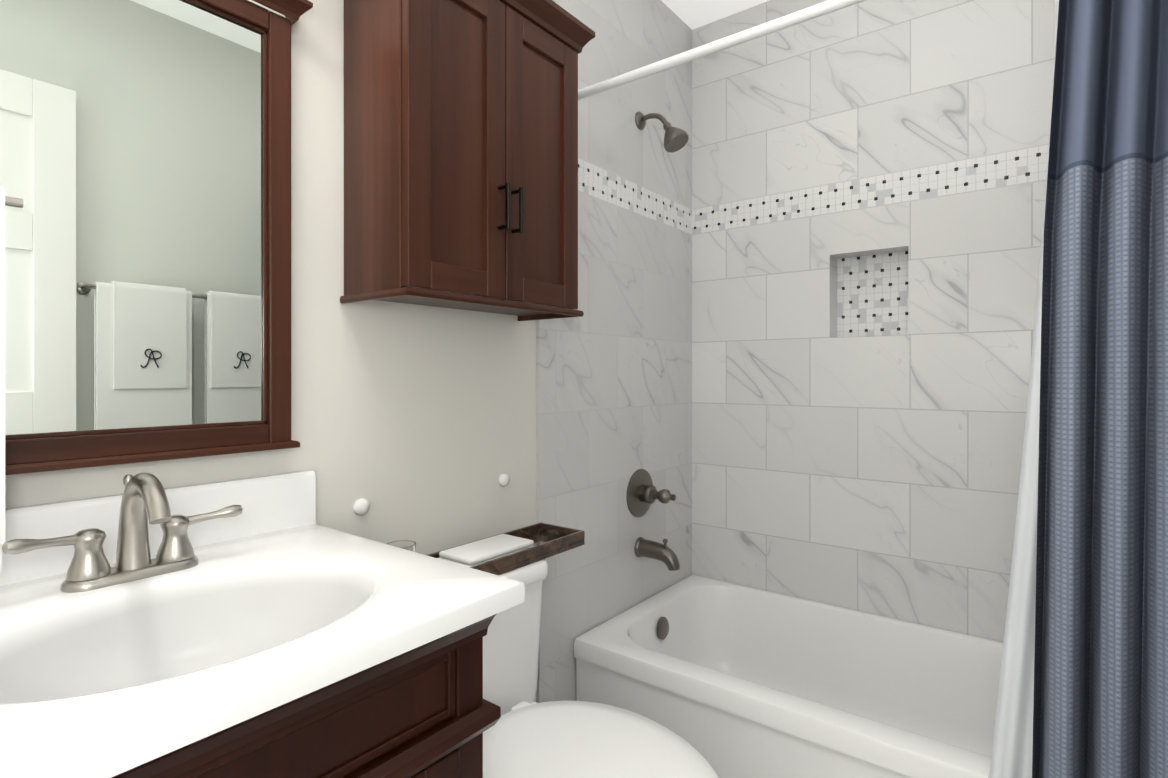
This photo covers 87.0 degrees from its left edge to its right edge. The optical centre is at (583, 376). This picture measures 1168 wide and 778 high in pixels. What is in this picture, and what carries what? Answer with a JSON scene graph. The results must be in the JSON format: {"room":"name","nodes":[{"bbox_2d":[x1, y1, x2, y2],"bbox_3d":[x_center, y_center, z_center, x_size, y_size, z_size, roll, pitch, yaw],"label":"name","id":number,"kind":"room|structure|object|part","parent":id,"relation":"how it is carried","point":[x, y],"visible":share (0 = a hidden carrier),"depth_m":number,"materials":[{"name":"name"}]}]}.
{"room":"bathroom","nodes":[
{"label":"bathroom","id":0,"kind":"room"},
{"bbox_2d":[5,0,535,701],"bbox_3d":[-0.471,-0.100,1.343,0.100,2.500,3.170,0,0,38],"label":"wall","id":1,"kind":"structure","parent":0,"point":[413,422],"depth_m":1.28,"materials":[{"name":"white paint"}]},
{"bbox_2d":[0,187,22,572],"bbox_3d":[-0.824,0.004,0.715,0.105,0.490,0.245,0,0,38],"label":"towel","id":2,"kind":"object","parent":1,"relation":"attached to","point":[10,201],"visible":0.97,"depth_m":0.76,"materials":[{"name":"white fabric"}]},
{"bbox_2d":[0,0,312,474],"bbox_3d":[-0.707,-0.277,0.902,0.058,0.814,0.616,0,0,38],"label":"mirror","id":3,"kind":"object","parent":1,"relation":"attached to","point":[145,160],"visible":1,"depth_m":0.95,"materials":[{"name":"brown wood"}]},
{"bbox_2d":[353,473,509,514],"bbox_3d":[-0.331,0.270,1.432,0.013,0.035,0.448,0,0,38],"label":"knobs","id":4,"kind":"object","parent":1,"relation":"attached to","point":[361,506],"visible":1,"depth_m":1.27,"materials":[{"name":"white plastic"}]},
{"bbox_2d":[340,0,594,320],"bbox_3d":[-0.236,-0.497,1.366,0.239,0.701,0.561,0,0,38],"label":"upper cabinet","id":5,"kind":"object","parent":1,"relation":"attached to","point":[461,154],"visible":1,"depth_m":1.23,"materials":[{"name":"brown wood"}]},
{"bbox_3d":[-0.154,-0.354,1.303,0.031,0.096,0.050,0,0,38],"label":"handle","id":6,"kind":"part","parent":5,"relation":"part of","materials":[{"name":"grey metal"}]},
{"bbox_2d":[536,0,691,702],"bbox_3d":[0.145,-0.101,2.052,0.012,2.500,0.894,0,0,38],"label":"wall tile","id":7,"kind":"structure","parent":1,"relation":"attached to","point":[613,388],"depth_m":2.00,"materials":[{"name":"white tile"}]},
{"bbox_2d":[626,111,688,570],"bbox_3d":[0.262,-0.133,2.046,0.180,1.537,0.164,0,0,38],"label":"faucet","id":8,"kind":"object","parent":7,"relation":"attached to","point":[643,494],"visible":1,"depth_m":2.05,"materials":[{"name":"silver metal"}]},
{"bbox_3d":[0.251,0.588,2.056,0.152,0.096,0.068,0,0,38],"label":"tub spout mount","id":9,"kind":"part","parent":8,"relation":"part of","materials":[{"name":"silver metal"}]},
{"bbox_2d":[661,0,768,29],"bbox_3d":[0.179,-1.400,0.841,1.740,0.100,3.170,0,0,38],"label":"ceiling","id":10,"kind":"structure","parent":0,"point":[692,14],"depth_m":2.26,"materials":[{"name":"white paint"}]},
{"bbox_3d":[0.179,1.200,0.844,1.740,0.100,3.170,0,0,38],"label":"floor","id":11,"kind":"structure","parent":0,"visible":0},
{"bbox_2d":[0,470,524,777],"bbox_3d":[-0.496,0.641,0.764,0.563,1.018,0.630,0,0,38],"label":"bathroom vanity","id":12,"kind":"object","parent":11,"relation":"on","point":[266,626],"visible":1,"depth_m":0.78,"materials":[{"name":"brown wood"}]},
{"bbox_2d":[2,473,242,592],"bbox_3d":[-0.600,0.206,0.840,0.140,0.148,0.278,0,0,38],"label":"faucet","id":13,"kind":"object","parent":12,"relation":"on","point":[144,498],"depth_m":0.85,"materials":[{"name":"silver metal"}]},
{"bbox_2d":[387,522,718,777],"bbox_3d":[-0.034,0.741,1.228,0.707,0.818,0.580,0,0,38],"label":"toilet","id":14,"kind":"object","parent":11,"relation":"on","point":[526,735],"visible":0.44,"depth_m":1.25,"materials":[{"name":"white ceramic"}]},
{"bbox_2d":[387,522,584,575],"bbox_3d":[-0.234,0.381,1.381,0.150,0.098,0.580,0,0,38],"label":"tray","id":15,"kind":"object","parent":14,"relation":"on","point":[516,552],"depth_m":1.40,"materials":[{"name":"brown wood"}]},
{"bbox_3d":[0.009,0.721,1.120,0.506,0.060,0.384,0,0,38],"label":"seat","id":16,"kind":"part","parent":14,"relation":"part of","materials":[{"name":"white plastic"}]},
{"bbox_2d":[574,575,1002,777],"bbox_3d":[0.794,0.959,1.644,1.512,0.380,0.748,0,0,38],"label":"bathtub","id":17,"kind":"object","parent":11,"relation":"on","point":[728,679],"visible":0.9,"depth_m":1.80,"materials":[{"name":"white ceramic"}]},
{"bbox_3d":[1.114,-0.101,2.060,1.540,2.500,0.100,0,0,38],"label":"wall","id":18,"kind":"structure","parent":0,"visible":0},
{"bbox_2d":[692,0,1054,641],"bbox_3d":[1.053,-0.101,1.981,1.540,2.500,0.100,0,0,38],"label":"wall tile","id":19,"kind":"structure","parent":18,"relation":"attached to","point":[878,475],"depth_m":2.01,"materials":[{"name":"white tile"}]},
{"bbox_2d":[837,251,907,336],"bbox_3d":[0.986,-0.271,2.090,0.240,0.280,0.008,0,0,38],"label":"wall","id":20,"kind":"structure","parent":19,"relation":"attached to","point":[872,295],"depth_m":2.09,"materials":[{"name":"tile"}]},
{"bbox_3d":[1.356,-0.100,1.121,0.012,2.500,0.894,0,0,38],"label":"wall tile","id":21,"kind":"structure","parent":0,"visible":0},
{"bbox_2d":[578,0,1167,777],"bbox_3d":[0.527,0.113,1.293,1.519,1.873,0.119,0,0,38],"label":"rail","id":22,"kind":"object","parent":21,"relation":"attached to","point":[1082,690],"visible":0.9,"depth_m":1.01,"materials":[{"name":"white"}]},
{"bbox_2d":[1032,0,1167,777],"bbox_3d":[0.950,0.138,0.950,0.429,1.825,0.091,0,0,38],"label":"shower curtain","id":23,"kind":"object","parent":22,"relation":"hanging from","point":[1100,508],"depth_m":1.01,"materials":[{"name":"fabric"}]}
]}

